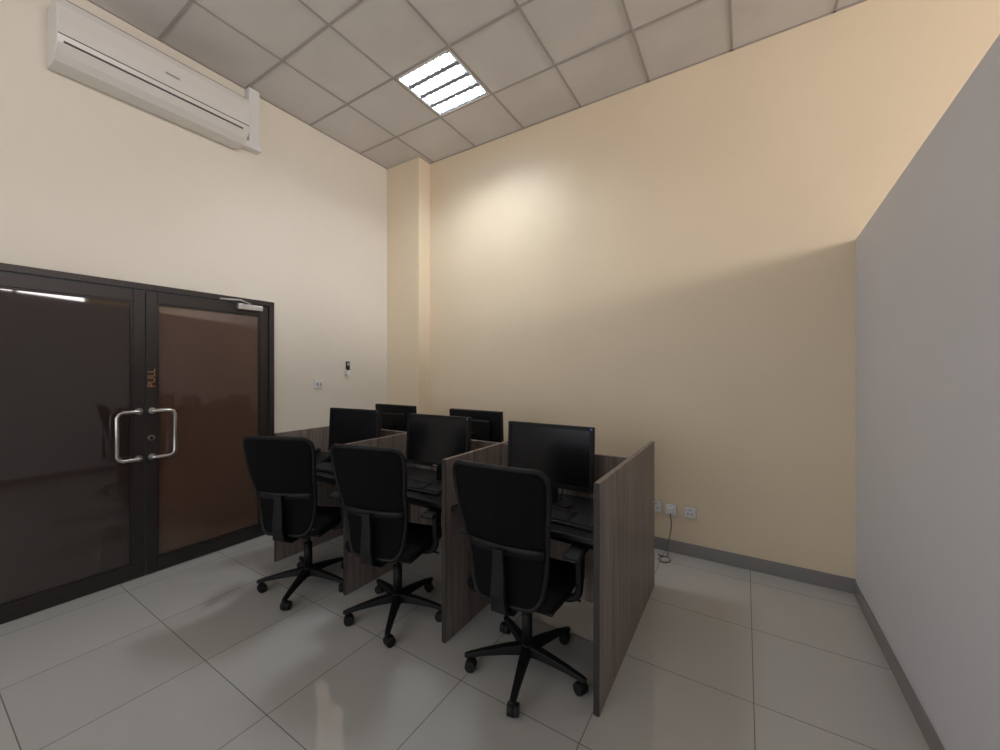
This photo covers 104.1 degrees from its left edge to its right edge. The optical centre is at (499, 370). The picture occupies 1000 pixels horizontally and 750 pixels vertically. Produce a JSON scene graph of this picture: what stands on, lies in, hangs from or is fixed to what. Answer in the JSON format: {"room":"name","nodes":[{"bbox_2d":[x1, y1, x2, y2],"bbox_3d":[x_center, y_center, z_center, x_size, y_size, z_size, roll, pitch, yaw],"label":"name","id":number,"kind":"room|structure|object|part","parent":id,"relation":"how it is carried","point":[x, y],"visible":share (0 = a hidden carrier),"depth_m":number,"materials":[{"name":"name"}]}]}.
{"room":"computer lab","nodes":[
{"label":"computer lab","id":0,"kind":"room"},
{"bbox_2d":[0,0,386,432],"bbox_3d":[-3.097,-0.585,2.185,0.150,4.170,6.890,0,0,32],"label":"wall","id":1,"kind":"structure","parent":0,"point":[93,182],"depth_m":3.17,"materials":[{"name":"beige paint"}]},
{"bbox_2d":[0,272,144,624],"bbox_3d":[-2.818,0.454,2.480,0.100,2.077,0.864,0,0,32],"label":"door","id":2,"kind":"structure","parent":1,"relation":"in","point":[14,611],"depth_m":2.53,"materials":[{"name":"brown metal"}]},
{"bbox_3d":[-2.839,0.446,2.493,0.012,1.902,0.742,0,0,32],"label":"glass","id":3,"kind":"part","parent":2,"relation":"part of","materials":[{"name":"black glass"}]},
{"bbox_2d":[0,286,132,606],"bbox_3d":[-2.829,0.446,2.487,0.012,1.892,0.732,0,0,32],"label":"bead","id":4,"kind":"object","parent":2,"relation":"attached to","point":[1,287],"visible":1,"depth_m":2.79,"materials":[{"name":"brown metal"}]},
{"bbox_3d":[-2.619,0.462,2.750,0.050,0.364,0.150,0,0,32],"label":"pull handle","id":5,"kind":"part","parent":2,"relation":"part of","materials":[{"name":"silver metal"}]},
{"bbox_2d":[0,534,265,625],"bbox_3d":[-2.655,1.497,2.890,0.150,0.006,1.736,0,0,32],"label":"trim","id":6,"kind":"structure","parent":1,"relation":"attached to","point":[265,534],"depth_m":2.73,"materials":[{"name":"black metal"}]},
{"bbox_2d":[0,263,273,435],"bbox_3d":[-2.647,0.432,2.885,0.170,2.135,1.826,0,0,32],"label":"door frame","id":7,"kind":"structure","parent":1,"relation":"attached to","point":[4,267],"depth_m":2.96,"materials":[{"name":"brown metal"}]},
{"bbox_2d":[47,0,249,149],"bbox_3d":[-2.453,-2.079,2.836,0.250,0.382,1.071,0,0,32],"label":"air conditioner","id":8,"kind":"object","parent":1,"relation":"attached to","point":[83,47],"visible":1,"depth_m":2.67,"materials":[{"name":"white plastic"}]},
{"bbox_2d":[63,41,242,128],"bbox_3d":[-2.387,-1.952,2.782,0.069,0.067,0.990,0,0,32],"label":"outlet","id":9,"kind":"object","parent":8,"relation":"attached to","point":[77,56],"depth_m":2.68,"materials":[{"name":"grey plastic"}]},
{"bbox_2d":[145,291,267,574],"bbox_3d":[-2.330,0.442,3.198,0.163,2.100,0.864,0,0,32],"label":"door","id":10,"kind":"structure","parent":1,"relation":"in","point":[152,563],"depth_m":3.15,"materials":[{"name":"brown metal"}]},
{"bbox_2d":[147,435,154,440],"bbox_3d":[-2.566,0.492,2.872,0.011,0.044,0.044,0,0,32],"label":"cylinder","id":11,"kind":"object","parent":10,"relation":"attached to","point":[149,436],"visible":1,"depth_m":2.86,"materials":[{"name":"silver metal"}]},
{"bbox_3d":[-2.569,0.050,2.874,0.001,0.131,0.043,0,0,32],"label":"pull lettering","id":12,"kind":"part","parent":10,"relation":"part of"},
{"bbox_3d":[-2.514,0.462,2.918,0.050,0.364,0.150,0,0,32],"label":"pull handle","id":13,"kind":"part","parent":10,"relation":"part of","materials":[{"name":"silver metal"}]},
{"bbox_3d":[-2.378,0.446,3.228,0.012,1.902,0.742,0,0,32],"label":"glass","id":14,"kind":"part","parent":10,"relation":"part of","materials":[{"name":"brown glass"}]},
{"bbox_2d":[157,304,259,557],"bbox_3d":[-2.368,0.446,3.222,0.012,1.892,0.732,0,0,32],"label":"bead","id":15,"kind":"object","parent":10,"relation":"attached to","point":[158,305],"visible":0.88,"depth_m":3.01,"materials":[{"name":"brown metal"}]},
{"bbox_3d":[-2.223,-0.593,3.304,0.095,0.031,0.239,0,0,32],"label":"closer arm","id":16,"kind":"part","parent":10,"relation":"part of","materials":[{"name":"silver metal"}]},
{"bbox_2d":[241,87,260,154],"bbox_3d":[-2.193,-2.200,3.406,0.085,0.531,0.170,0,0,32],"label":"pipe trunking","id":17,"kind":"object","parent":1,"relation":"attached to","point":[252,144],"visible":0.77,"depth_m":3.41,"materials":[{"name":"white plastic"}]},
{"bbox_2d":[314,380,322,387],"bbox_3d":[-1.860,0.133,4.000,0.017,0.090,0.090,0,0,32],"label":"light switch","id":18,"kind":"object","parent":1,"relation":"attached to","point":[317,383],"visible":1,"depth_m":4.00,"materials":[{"name":"white plastic"}]},
{"bbox_2d":[345,361,350,374],"bbox_3d":[-1.673,-0.029,4.289,0.028,0.153,0.056,0,0,32],"label":"remote holder","id":19,"kind":"object","parent":1,"relation":"attached to","point":[347,365],"visible":1,"depth_m":4.28,"materials":[{"name":"white plastic"}]},
{"bbox_2d":[387,157,429,413],"bbox_3d":[-1.109,-0.485,4.715,0.530,3.970,0.190,0,0,32],"label":"pillar corner","id":20,"kind":"structure","parent":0,"point":[408,183],"depth_m":4.61,"materials":[{"name":"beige paint"}]},
{"bbox_2d":[0,535,929,749],"bbox_3d":[0.694,1.550,-0.193,9.100,0.100,6.890,0,0,32],"label":"floor","id":21,"kind":"structure","parent":0,"point":[190,655],"depth_m":1.93,"materials":[{"name":"tile"}]},
{"bbox_2d":[243,435,342,610],"bbox_3d":[-1.349,0.949,2.692,0.641,1.101,0.645,0,0,8],"label":"office chair","id":22,"kind":"object","parent":21,"relation":"on","point":[281,469],"visible":0.93,"depth_m":2.47,"materials":[{"name":"black plastic"}]},
{"bbox_3d":[-1.503,1.401,2.680,0.295,0.062,0.058,0,0,-18],"label":"leg","id":23,"kind":"part","parent":22,"relation":"part of","materials":[{"name":"black plastic"}]},
{"bbox_3d":[-1.383,0.728,2.454,0.491,0.659,0.161,0,0,8],"label":"frame","id":24,"kind":"part","parent":22,"relation":"part of","materials":[{"name":"black plastic"}]},
{"bbox_3d":[-1.344,1.401,2.564,0.058,0.062,0.295,0,0,0],"label":"leg","id":25,"kind":"part","parent":22,"relation":"part of","materials":[{"name":"black plastic"}]},
{"bbox_2d":[257,506,340,535],"bbox_3d":[-1.344,1.031,2.732,0.483,0.062,0.473,0,0,8],"label":"seat cushion","id":26,"kind":"object","parent":22,"relation":"on","point":[327,518],"depth_m":2.54,"materials":[{"name":"fabric"}]},
{"bbox_3d":[-1.442,1.401,2.867,0.058,0.062,0.295,0,0,-36],"label":"leg","id":27,"kind":"part","parent":22,"relation":"part of","materials":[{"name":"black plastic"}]},
{"bbox_3d":[-1.185,1.401,2.680,0.295,0.062,0.058,0,0,18],"label":"leg","id":28,"kind":"part","parent":22,"relation":"part of","materials":[{"name":"black plastic"}]},
{"bbox_3d":[-1.245,1.401,2.867,0.058,0.062,0.295,0,0,36],"label":"leg","id":29,"kind":"part","parent":22,"relation":"part of","materials":[{"name":"black plastic"}]},
{"bbox_3d":[-1.069,0.906,2.675,0.028,0.148,0.065,0,0,8],"label":"arm post","id":30,"kind":"part","parent":22,"relation":"part of","materials":[{"name":"black plastic"}]},
{"bbox_2d":[330,443,441,647],"bbox_3d":[-0.641,0.949,2.394,0.636,1.101,0.676,0,0,19],"label":"office chair","id":31,"kind":"object","parent":21,"relation":"on","point":[371,482],"visible":0.98,"depth_m":2.16,"materials":[{"name":"black plastic"}]},
{"bbox_3d":[-0.788,1.401,2.353,0.295,0.062,0.058,0,0,-22],"label":"leg","id":32,"kind":"part","parent":31,"relation":"part of","materials":[{"name":"black plastic"}]},
{"bbox_3d":[-0.725,0.728,2.151,0.491,0.659,0.161,0,0,19],"label":"frame","id":33,"kind":"part","parent":31,"relation":"part of","materials":[{"name":"black plastic"}]},
{"bbox_3d":[-0.741,1.401,2.544,0.058,0.062,0.295,0,0,-40],"label":"leg","id":34,"kind":"part","parent":31,"relation":"part of","materials":[{"name":"black plastic"}]},
{"bbox_3d":[-0.622,1.401,2.249,0.058,0.062,0.295,0,0,-4],"label":"leg","id":35,"kind":"part","parent":31,"relation":"part of","materials":[{"name":"black plastic"}]},
{"bbox_2d":[345,522,441,561],"bbox_3d":[-0.633,1.031,2.416,0.483,0.062,0.473,0,0,19],"label":"seat cushion","id":36,"kind":"object","parent":31,"relation":"on","point":[419,541],"depth_m":2.24,"materials":[{"name":"fabric"}]},
{"bbox_3d":[-0.544,1.401,2.558,0.058,0.062,0.295,0,0,32],"label":"leg","id":37,"kind":"part","parent":31,"relation":"part of","materials":[{"name":"black plastic"}]},
{"bbox_3d":[-0.471,1.401,2.375,0.295,0.062,0.058,0,0,14],"label":"leg","id":38,"kind":"part","parent":31,"relation":"part of","materials":[{"name":"black plastic"}]},
{"bbox_3d":[-0.374,0.906,2.308,0.028,0.148,0.065,0,0,19],"label":"arm post","id":39,"kind":"part","parent":31,"relation":"part of","materials":[{"name":"black plastic"}]},
{"bbox_2d":[274,426,653,716],"bbox_3d":[-0.351,0.995,2.899,2.610,1.010,1.222,0,0,32],"label":"workstation","id":40,"kind":"object","parent":21,"relation":"on","point":[619,562],"visible":0.44,"depth_m":2.23,"materials":[{"name":"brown wood"}]},
{"bbox_3d":[-1.445,0.995,3.586,0.025,1.010,1.220,0,0,32],"label":"divider panel","id":41,"kind":"part","parent":40,"relation":"part of","materials":[{"name":"grey wood"}]},
{"bbox_2d":[315,448,330,463],"bbox_3d":[-1.499,0.705,3.217,0.160,0.109,0.184,0,0,12],"label":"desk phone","id":42,"kind":"object","parent":40,"relation":"on","point":[321,457],"visible":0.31,"depth_m":3.23,"materials":[{"name":"black plastic"}]},
{"bbox_2d":[316,462,333,473],"bbox_3d":[-1.253,0.743,2.970,0.440,0.033,0.144,0,0,28],"label":"keyboard","id":43,"kind":"object","parent":40,"relation":"on","point":[326,467],"visible":0.39,"depth_m":2.97,"materials":[{"name":"black plastic"}]},
{"bbox_2d":[328,407,380,449],"bbox_3d":[-1.135,0.529,3.120,0.520,0.461,0.192,0,0,26],"label":"computer monitor","id":44,"kind":"object","parent":40,"relation":"on","point":[346,425],"visible":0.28,"depth_m":3.07,"materials":[{"name":"black plastic"}]},
{"bbox_3d":[-0.715,0.995,3.128,0.025,1.010,1.220,0,0,32],"label":"divider panel","id":45,"kind":"part","parent":40,"relation":"part of","materials":[{"name":"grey wood"}]},
{"bbox_3d":[-1.080,0.938,3.357,0.837,0.885,0.025,0,0,32],"label":"panel","id":46,"kind":"part","parent":40,"relation":"part of","materials":[{"name":"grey wood"}]},
{"bbox_2d":[375,403,416,431],"bbox_3d":[-0.978,0.534,3.541,0.500,0.451,0.192,0,0,32],"label":"computer monitor","id":47,"kind":"object","parent":40,"relation":"on","point":[393,417],"visible":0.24,"depth_m":3.52,"materials":[{"name":"black plastic"}]},
{"bbox_2d":[407,478,441,495],"bbox_3d":[-0.536,0.743,2.532,0.440,0.033,0.144,0,0,29],"label":"keyboard","id":48,"kind":"object","parent":40,"relation":"on","point":[421,486],"visible":0.66,"depth_m":2.48,"materials":[{"name":"black plastic"}]},
{"bbox_2d":[406,413,470,483],"bbox_3d":[-0.403,0.529,2.673,0.520,0.461,0.192,0,0,29],"label":"computer monitor","id":49,"kind":"object","parent":40,"relation":"on","point":[430,439],"visible":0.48,"depth_m":2.63,"materials":[{"name":"black plastic"}]},
{"bbox_3d":[-0.351,0.938,2.900,0.835,0.885,0.025,0,0,32],"label":"panel","id":50,"kind":"part","parent":40,"relation":"part of","materials":[{"name":"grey wood"}]},
{"bbox_3d":[0.013,0.995,2.671,0.025,1.010,1.220,0,0,32],"label":"divider panel","id":51,"kind":"part","parent":40,"relation":"part of","materials":[{"name":"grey wood"}]},
{"bbox_2d":[449,408,503,442],"bbox_3d":[-0.215,0.534,3.063,0.500,0.451,0.192,0,0,32],"label":"computer monitor","id":52,"kind":"object","parent":40,"relation":"on","point":[485,425],"visible":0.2,"depth_m":3.01,"materials":[{"name":"black plastic"}]},
{"bbox_2d":[507,421,594,508],"bbox_3d":[0.297,0.529,2.233,0.520,0.461,0.192,0,0,32],"label":"computer monitor","id":53,"kind":"object","parent":40,"relation":"on","point":[565,454],"visible":0.78,"depth_m":2.16,"materials":[{"name":"black plastic"}]},
{"bbox_3d":[0.379,0.938,2.442,0.837,0.885,0.025,0,0,32],"label":"panel","id":54,"kind":"part","parent":40,"relation":"part of","materials":[{"name":"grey wood"}]},
{"bbox_2d":[551,506,592,532],"bbox_3d":[0.294,0.743,2.011,0.440,0.033,0.144,0,0,34],"label":"keyboard","id":55,"kind":"object","parent":40,"relation":"on","point":[565,517],"visible":0.52,"depth_m":1.94,"materials":[{"name":"black plastic"}]},
{"bbox_3d":[0.744,0.995,2.213,0.025,1.010,1.220,0,0,32],"label":"divider panel","id":56,"kind":"part","parent":40,"relation":"part of","materials":[{"name":"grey wood"}]},
{"bbox_2d":[452,460,591,717],"bbox_3d":[0.121,0.949,1.940,0.638,1.101,0.660,0,0,29],"label":"office chair","id":57,"kind":"object","parent":21,"relation":"on","point":[505,511],"visible":0.99,"depth_m":1.72,"materials":[{"name":"black fabric"}]},
{"bbox_3d":[-0.031,1.401,1.963,0.295,0.062,0.058,0,0,-2],"label":"leg","id":58,"kind":"part","parent":57,"relation":"part of","materials":[{"name":"black plastic"}]},
{"bbox_3d":[0.000,0.728,1.723,0.491,0.659,0.161,0,0,29],"label":"frame","id":59,"kind":"part","parent":57,"relation":"part of","materials":[{"name":"black plastic"}]},
{"bbox_3d":[0.080,1.401,2.126,0.058,0.062,0.295,0,0,-20],"label":"leg","id":60,"kind":"part","parent":57,"relation":"part of","materials":[{"name":"black plastic"}]},
{"bbox_3d":[0.090,1.401,1.807,0.058,0.062,0.295,0,0,16],"label":"leg","id":61,"kind":"part","parent":57,"relation":"part of","materials":[{"name":"black plastic"}]},
{"bbox_2d":[467,558,575,613],"bbox_3d":[0.137,1.031,1.968,0.483,0.062,0.473,0,0,29],"label":"seat cushion","id":62,"kind":"object","parent":57,"relation":"on","point":[561,581],"depth_m":1.79,"materials":[{"name":"fabric"}]},
{"bbox_3d":[0.269,1.401,2.071,0.295,0.062,0.058,0,0,-38],"label":"leg","id":63,"kind":"part","parent":57,"relation":"part of","materials":[{"name":"black plastic"}]},
{"bbox_3d":[0.276,1.401,1.874,0.295,0.062,0.058,0,0,34],"label":"leg","id":64,"kind":"part","parent":57,"relation":"part of","materials":[{"name":"black plastic"}]},
{"bbox_3d":[0.373,0.906,1.817,0.028,0.148,0.065,0,0,29],"label":"arm post","id":65,"kind":"part","parent":57,"relation":"part of","materials":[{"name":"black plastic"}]},
{"bbox_2d":[87,0,866,168],"bbox_3d":[0.694,-2.569,-0.193,8.800,0.202,6.590,0,0,32],"label":"ceiling","id":66,"kind":"structure","parent":0,"point":[334,66],"depth_m":2.97,"materials":[{"name":"tile"}]},
{"bbox_2d":[396,49,489,116],"bbox_3d":[-0.484,-2.515,3.385,0.578,0.099,0.578,0,0,32],"label":"housing","id":67,"kind":"object","parent":66,"relation":"attached to","point":[441,62],"depth_m":3.43,"materials":[{"name":"white metal"}]},
{"bbox_2d":[404,53,447,78],"bbox_3d":[-0.596,-2.515,3.207,0.530,0.026,0.026,0,0,32],"label":"tube","id":68,"kind":"object","parent":67,"relation":"attached to","point":[445,55],"visible":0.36,"depth_m":3.20,"materials":[{"name":"white"}]},
{"bbox_2d":[416,65,458,88],"bbox_3d":[-0.521,-2.515,3.325,0.530,0.026,0.026,0,0,32],"label":"tube","id":69,"kind":"object","parent":67,"relation":"attached to","point":[457,66],"visible":0.24,"depth_m":3.32,"materials":[{"name":"white"}]},
{"bbox_3d":[-0.484,-2.469,3.385,0.578,0.005,0.578,0,0,32],"label":"rim","id":70,"kind":"part","parent":67,"relation":"part of","materials":[{"name":"white metal"}]},
{"bbox_2d":[399,52,486,113],"bbox_3d":[-0.484,-2.494,3.385,0.554,0.043,0.554,0,0,32],"label":"louvres","id":71,"kind":"object","parent":67,"relation":"attached to","point":[451,64],"visible":0.93,"depth_m":3.38,"materials":[{"name":"grey metal"}]},
{"bbox_2d":[427,77,468,97],"bbox_3d":[-0.447,-2.515,3.444,0.530,0.026,0.026,0,0,32],"label":"tube","id":72,"kind":"object","parent":67,"relation":"attached to","point":[466,78],"visible":0.3,"depth_m":3.44,"materials":[{"name":"white"}]},
{"bbox_2d":[438,87,478,106],"bbox_3d":[-0.372,-2.515,3.562,0.530,0.026,0.026,0,0,32],"label":"tube","id":73,"kind":"object","parent":67,"relation":"attached to","point":[463,94],"visible":0.24,"depth_m":3.56,"materials":[{"name":"white"}]},
{"bbox_2d":[430,0,999,578],"bbox_3d":[2.548,-0.585,2.622,8.950,4.170,0.150,0,0,32],"label":"wall","id":74,"kind":"structure","parent":0,"point":[669,261],"depth_m":3.09,"materials":[{"name":"beige paint"}]},
{"bbox_2d":[654,500,661,511],"bbox_3d":[1.318,1.140,3.296,0.090,0.090,0.015,0,0,32],"label":"wall socket","id":75,"kind":"object","parent":74,"relation":"attached to","point":[657,504],"visible":0.74,"depth_m":3.28,"materials":[{"name":"white plastic"}]},
{"bbox_2d":[658,503,676,562],"bbox_3d":[1.339,1.304,3.147,0.126,0.401,0.244,0,0,32],"label":"wall socket","id":76,"kind":"object","parent":74,"relation":"attached to","point":[671,509],"visible":1,"depth_m":3.21,"materials":[{"name":"white plastic"}]},
{"bbox_3d":[1.322,1.336,3.137,0.110,0.337,0.208,0,0,32],"label":"plug cord","id":77,"kind":"part","parent":76,"relation":"part of","materials":[{"name":"grey plastic"}]},
{"bbox_3d":[1.416,1.148,3.236,0.086,0.086,0.011,0,0,32],"label":"plate","id":78,"kind":"part","parent":76,"relation":"part of","materials":[{"name":"white plastic"}]},
{"bbox_2d":[684,506,695,518],"bbox_3d":[1.538,1.148,3.158,0.090,0.090,0.015,0,0,32],"label":"wall socket","id":79,"kind":"object","parent":74,"relation":"attached to","point":[689,512],"visible":1,"depth_m":3.15,"materials":[{"name":"white plastic"}]},
{"bbox_2d":[654,536,855,593],"bbox_3d":[0.779,1.450,3.636,3.811,0.100,0.012,0,0,32],"label":"baseboard","id":80,"kind":"structure","parent":74,"relation":"attached to","point":[837,582],"depth_m":2.90,"materials":[{"name":"grey"}]},
{"bbox_2d":[856,34,999,749],"bbox_3d":[0.688,0.110,-0.189,0.100,2.780,6.590,0,0,32],"label":"wall partition","id":81,"kind":"structure","parent":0,"point":[928,257],"depth_m":1.52,"materials":[{"name":"grey paint"}]},
{"bbox_2d":[854,581,944,749],"bbox_3d":[0.637,1.455,-0.165,0.012,0.090,6.578,0,0,32],"label":"baseboard","id":82,"kind":"structure","parent":81,"relation":"attached to","point":[934,743],"depth_m":1.82,"materials":[{"name":"grey"}]}
]}

